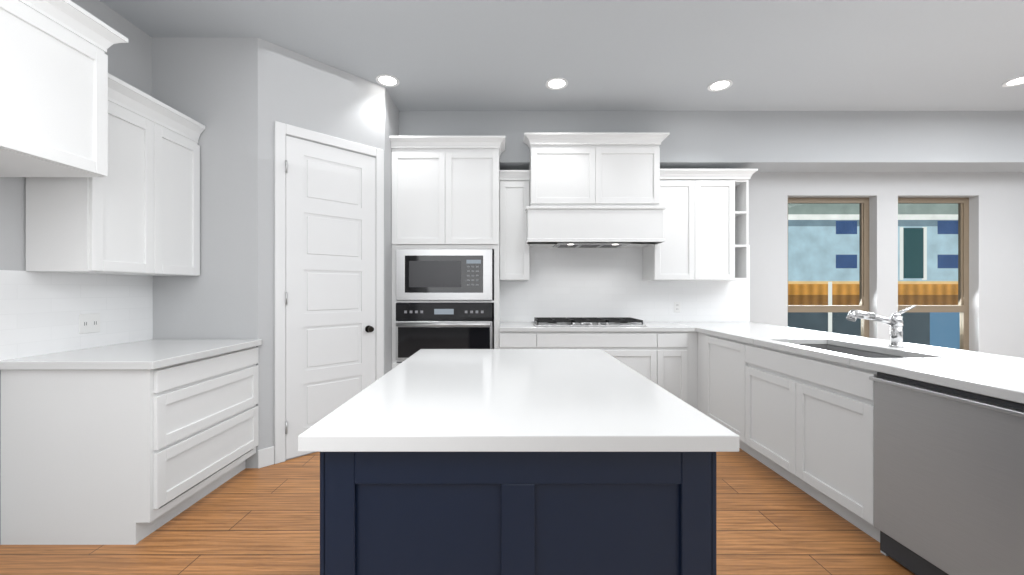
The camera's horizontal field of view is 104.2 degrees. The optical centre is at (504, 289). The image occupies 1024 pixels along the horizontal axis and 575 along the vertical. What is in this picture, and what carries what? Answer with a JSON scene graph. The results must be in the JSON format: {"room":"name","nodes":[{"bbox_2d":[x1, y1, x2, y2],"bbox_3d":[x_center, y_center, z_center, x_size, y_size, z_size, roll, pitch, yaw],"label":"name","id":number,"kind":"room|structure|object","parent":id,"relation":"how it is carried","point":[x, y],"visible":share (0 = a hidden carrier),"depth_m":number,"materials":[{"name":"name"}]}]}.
{"room":"kitchen","nodes":[
{"label":"kitchen","id":0,"kind":"room"},
{"bbox_2d":[0,0,171,544],"bbox_3d":[-2.557,-0.260,-0.030,0.126,3.050,5.940,0,0,0],"label":"wall","id":1,"kind":"structure","parent":0,"point":[40,311],"depth_m":2.37,"materials":[{"name":"paint"}]},
{"bbox_2d":[0,0,127,176],"bbox_3d":[-2.196,-0.907,1.480,0.592,0.715,1.060,0,0,0],"label":"upper cabinet","id":2,"kind":"object","parent":1,"relation":"attached to","point":[53,89],"visible":1,"depth_m":1.73,"materials":[{"name":"white wood"}]},
{"bbox_2d":[79,313,99,333],"bbox_3d":[-2.490,0.203,2.390,0.007,0.115,0.120,0,0,0],"label":"electrical outlet","id":3,"kind":"object","parent":1,"relation":"attached to","point":[89,323],"visible":1,"depth_m":2.39,"materials":[{"name":"white plastic"}]},
{"bbox_2d":[26,73,204,275],"bbox_3d":[-2.304,-0.625,2.416,0.377,1.059,0.792,0,0,0],"label":"upper cabinet","id":4,"kind":"object","parent":1,"relation":"attached to","point":[136,211],"visible":0.85,"depth_m":2.29,"materials":[{"name":"white wood"}]},
{"bbox_2d":[258,446,273,467],"bbox_3d":[2.050,1.200,0.665,9.100,0.130,7.330,0,0,0],"label":"baseboard","id":5,"kind":"structure","parent":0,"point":[265,457],"depth_m":2.84,"materials":[{"name":"white wood"}]},
{"bbox_2d":[368,84,399,374],"bbox_3d":[-1.118,-0.260,3.736,0.120,3.050,0.448,0,0,0],"label":"wall","id":6,"kind":"structure","parent":0,"point":[383,114],"depth_m":3.56,"materials":[{"name":"paint"}]},
{"bbox_2d":[275,121,383,463],"bbox_3d":[-1.366,0.021,3.189,0.612,2.487,0.612,0,0,0],"label":"pantry door","id":7,"kind":"structure","parent":6,"relation":"in","point":[329,280],"depth_m":3.13,"materials":[{"name":"white wood"}]},
{"bbox_2d":[0,448,915,574],"bbox_3d":[2.050,1.305,0.715,9.500,0.080,7.830,0,0,0],"label":"floor","id":8,"kind":"structure","parent":0,"point":[266,521],"depth_m":2.02,"materials":[{"name":"brown wood"}]},
{"bbox_2d":[1,346,258,544],"bbox_3d":[-2.119,0.828,2.396,0.758,0.874,0.844,0,0,0],"label":"base cabinet","id":9,"kind":"object","parent":8,"relation":"on","point":[111,457],"visible":0.94,"depth_m":1.97,"materials":[{"name":"white wood"}]},
{"bbox_2d":[0,339,261,369],"bbox_3d":[-2.107,0.371,2.376,0.783,0.040,0.872,0,0,0],"label":"countertop","id":10,"kind":"structure","parent":9,"relation":"on","point":[151,354],"depth_m":2.13,"materials":[{"name":"white stone"}]},
{"bbox_2d":[389,136,504,368],"bbox_3d":[-0.525,-0.071,3.984,1.062,2.672,0.688,0,0,0],"label":"tall cabinet","id":11,"kind":"object","parent":8,"relation":"on","point":[445,192],"visible":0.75,"depth_m":3.71,"materials":[{"name":"white wood"}]},
{"bbox_2d":[396,249,492,299],"bbox_3d":[-0.565,-0.139,3.931,0.896,0.475,0.478,0,0,0],"label":"microwave","id":12,"kind":"object","parent":11,"relation":"in","point":[444,274],"visible":1,"depth_m":3.69,"materials":[{"name":"silver metal"}]},
{"bbox_2d":[396,303,492,359],"bbox_3d":[-0.565,0.390,3.948,0.896,0.529,0.645,0,0,0],"label":"wall oven","id":13,"kind":"object","parent":11,"relation":"in","point":[419,326],"visible":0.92,"depth_m":3.69,"materials":[{"name":"black glass"}]},
{"bbox_2d":[320,453,715,574],"bbox_3d":[0.034,0.829,1.655,0.997,0.873,1.309,0,0,0],"label":"kitchen island","id":14,"kind":"object","parent":8,"relation":"on","point":[517,462],"depth_m":1.02,"materials":[{"name":"blue wood"}]},
{"bbox_2d":[298,349,738,452],"bbox_3d":[0.034,0.371,1.656,1.064,0.040,1.397,0,0,0],"label":"island countertop","id":15,"kind":"structure","parent":14,"relation":"on","point":[435,400],"depth_m":1.15,"materials":[{"name":"white stone"}]},
{"bbox_2d":[543,332,666,389],"bbox_3d":[0.856,0.828,4.014,1.240,0.874,0.628,0,0,0],"label":"base cabinet","id":16,"kind":"object","parent":8,"relation":"on","point":[645,353],"depth_m":3.70,"materials":[{"name":"white wood"}]},
{"bbox_2d":[499,322,694,331],"bbox_3d":[0.848,0.371,3.996,1.800,0.040,0.652,0,0,0],"label":"countertop","id":17,"kind":"structure","parent":16,"relation":"on","point":[504,326],"depth_m":3.69,"materials":[{"name":"white stone"}]},
{"bbox_2d":[532,317,646,325],"bbox_3d":[0.820,0.323,4.020,1.066,0.056,0.450,0,0,0],"label":"cooktop","id":18,"kind":"object","parent":17,"relation":"in","point":[584,321],"visible":1,"depth_m":3.86,"materials":[{"name":"silver metal"}]},
{"bbox_2d":[667,332,678,397],"bbox_3d":[1.547,0.828,4.014,0.381,0.874,0.628,0,0,0],"label":"base cabinet","id":19,"kind":"object","parent":8,"relation":"on","point":[672,337],"depth_m":3.71,"materials":[{"name":"white wood"}]},
{"bbox_2d":[691,332,706,414],"bbox_3d":[2.089,0.828,3.610,0.702,0.874,0.258,0,0,0],"label":"base cabinet","id":20,"kind":"object","parent":8,"relation":"on","point":[698,340],"depth_m":3.68,"materials":[{"name":"white wood"}]},
{"bbox_2d":[699,322,746,325],"bbox_3d":[2.078,0.371,3.996,0.420,0.040,0.652,0,0,0],"label":"countertop","id":21,"kind":"structure","parent":20,"relation":"on","point":[700,323],"depth_m":4.06,"materials":[{"name":"white stone"}]},
{"bbox_2d":[707,334,734,432],"bbox_3d":[2.110,0.828,3.216,0.660,0.874,0.647,0,0,0],"label":"base cabinet","id":22,"kind":"object","parent":8,"relation":"on","point":[720,351],"depth_m":3.29,"materials":[{"name":"white wood"}]},
{"bbox_2d":[735,340,903,538],"bbox_3d":[2.110,0.828,2.466,0.660,0.874,1.093,0,0,0],"label":"base cabinet","id":23,"kind":"object","parent":8,"relation":"on","point":[804,423],"depth_m":2.33,"materials":[{"name":"white wood"}]},
{"bbox_2d":[687,322,1023,403],"bbox_3d":[2.214,0.371,2.796,0.893,0.040,3.052,0,0,0],"label":"countertop","id":24,"kind":"structure","parent":23,"relation":"on","point":[782,338],"depth_m":2.25,"materials":[{"name":"white stone"}]},
{"bbox_2d":[802,345,902,357],"bbox_3d":[2.080,0.509,2.440,0.446,0.233,0.806,0,0,0],"label":"sink","id":25,"kind":"object","parent":24,"relation":"in","point":[860,353],"visible":0.04,"depth_m":2.63,"materials":[{"name":"silver metal"}]},
{"bbox_2d":[846,305,915,347],"bbox_3d":[2.300,0.223,2.440,0.406,0.256,0.072,0,0,0],"label":"faucet","id":26,"kind":"object","parent":24,"relation":"on","point":[895,321],"visible":1,"depth_m":2.42,"materials":[{"name":"silver metal"}]},
{"bbox_2d":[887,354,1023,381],"bbox_3d":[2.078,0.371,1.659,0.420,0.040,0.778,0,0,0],"label":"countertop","id":27,"kind":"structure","parent":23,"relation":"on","point":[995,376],"depth_m":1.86,"materials":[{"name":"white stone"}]},
{"bbox_2d":[875,371,879,541],"bbox_3d":[2.100,0.828,1.640,0.640,0.874,0.680,0,0,0],"label":"base cabinet","id":28,"kind":"object","parent":8,"relation":"on","point":[877,532],"depth_m":2.00,"materials":[{"name":"white wood"}]},
{"bbox_2d":[869,372,1023,574],"bbox_3d":[2.083,0.831,1.621,0.666,0.868,0.594,0,0,0],"label":"dishwasher","id":29,"kind":"object","parent":8,"relation":"on","point":[948,481],"visible":0.98,"depth_m":1.59,"materials":[{"name":"metal"}]},
{"bbox_2d":[100,0,1023,110],"bbox_3d":[2.050,-1.835,0.715,9.500,0.100,7.830,0,0,0],"label":"ceiling","id":30,"kind":"structure","parent":0,"point":[762,55],"depth_m":2.94,"materials":[{"name":"paint"}]},
{"bbox_2d":[376,74,399,86],"bbox_3d":[-1.000,-1.782,3.400,0.196,0.006,0.196,0,0,0],"label":"recessed light","id":31,"kind":"object","parent":30,"relation":"in","point":[386,80],"visible":1,"depth_m":3.40,"materials":[{"name":"white plastic"}]},
{"bbox_2d":[545,78,567,89],"bbox_3d":[0.450,-1.782,3.450,0.196,0.006,0.196,0,0,0],"label":"recessed light","id":32,"kind":"object","parent":30,"relation":"in","point":[556,83],"visible":1,"depth_m":3.44,"materials":[{"name":"white plastic"}]},
{"bbox_2d":[707,79,732,91],"bbox_3d":[1.880,-1.782,3.480,0.196,0.006,0.196,0,0,0],"label":"recessed light","id":33,"kind":"object","parent":30,"relation":"in","point":[719,85],"visible":1,"depth_m":3.48,"materials":[{"name":"white plastic"}]},
{"bbox_2d":[1002,76,1023,86],"bbox_3d":[4.400,-1.782,3.400,0.196,0.006,0.196,0,0,0],"label":"recessed light","id":34,"kind":"object","parent":30,"relation":"in","point":[1015,81],"visible":0.98,"depth_m":3.43,"materials":[{"name":"white plastic"}]},
{"bbox_2d":[400,111,1023,357],"bbox_3d":[2.771,-0.260,4.225,7.898,3.050,0.530,0,0,0],"label":"wall","id":35,"kind":"structure","parent":0,"point":[882,157],"depth_m":4.32,"materials":[{"name":"paint"}]},
{"bbox_2d":[500,170,529,280],"bbox_3d":[0.098,-0.638,4.129,0.300,1.084,0.398,0,0,0],"label":"upper cabinet","id":36,"kind":"object","parent":35,"relation":"attached to","point":[514,246],"visible":0.94,"depth_m":3.99,"materials":[{"name":"white wood"}]},
{"bbox_2d":[525,204,665,247],"bbox_3d":[0.872,-0.626,4.072,1.304,0.342,0.514,0,0,0],"label":"range hood","id":37,"kind":"object","parent":35,"relation":"attached to","point":[548,225],"depth_m":3.82,"materials":[{"name":"white wood"}]},
{"bbox_2d":[674,302,679,311],"bbox_3d":[1.870,0.190,4.320,0.070,0.114,0.007,0,0,0],"label":"electrical outlet","id":38,"kind":"object","parent":35,"relation":"attached to","point":[676,306],"visible":1,"depth_m":4.32,"materials":[{"name":"white plastic"}]},
{"bbox_2d":[643,169,757,280],"bbox_3d":[1.997,-0.644,4.129,1.002,1.097,0.398,0,0,0],"label":"upper cabinet","id":39,"kind":"object","parent":35,"relation":"attached to","point":[706,224],"visible":0.94,"depth_m":3.99,"materials":[{"name":"white wood"}]},
{"bbox_2d":[788,198,868,337],"bbox_3d":[3.562,0.021,4.385,0.969,2.084,0.150,0,0,0],"label":"window","id":40,"kind":"structure","parent":35,"relation":"in","point":[863,250],"depth_m":4.42,"materials":[{"name":"clear glass"}]},
{"bbox_2d":[898,198,968,350],"bbox_3d":[4.714,0.021,4.385,0.876,2.084,0.150,0,0,0],"label":"window","id":41,"kind":"structure","parent":35,"relation":"in","point":[962,307],"depth_m":4.42,"materials":[{"name":"clear glass"}]},
{"label":"outside","id":42,"kind":"structure","parent":0,"visible":0},
{"bbox_2d":[788,204,959,349],"bbox_3d":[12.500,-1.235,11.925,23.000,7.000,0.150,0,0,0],"label":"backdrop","id":43,"kind":"structure","parent":42,"point":[825,282],"depth_m":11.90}
]}

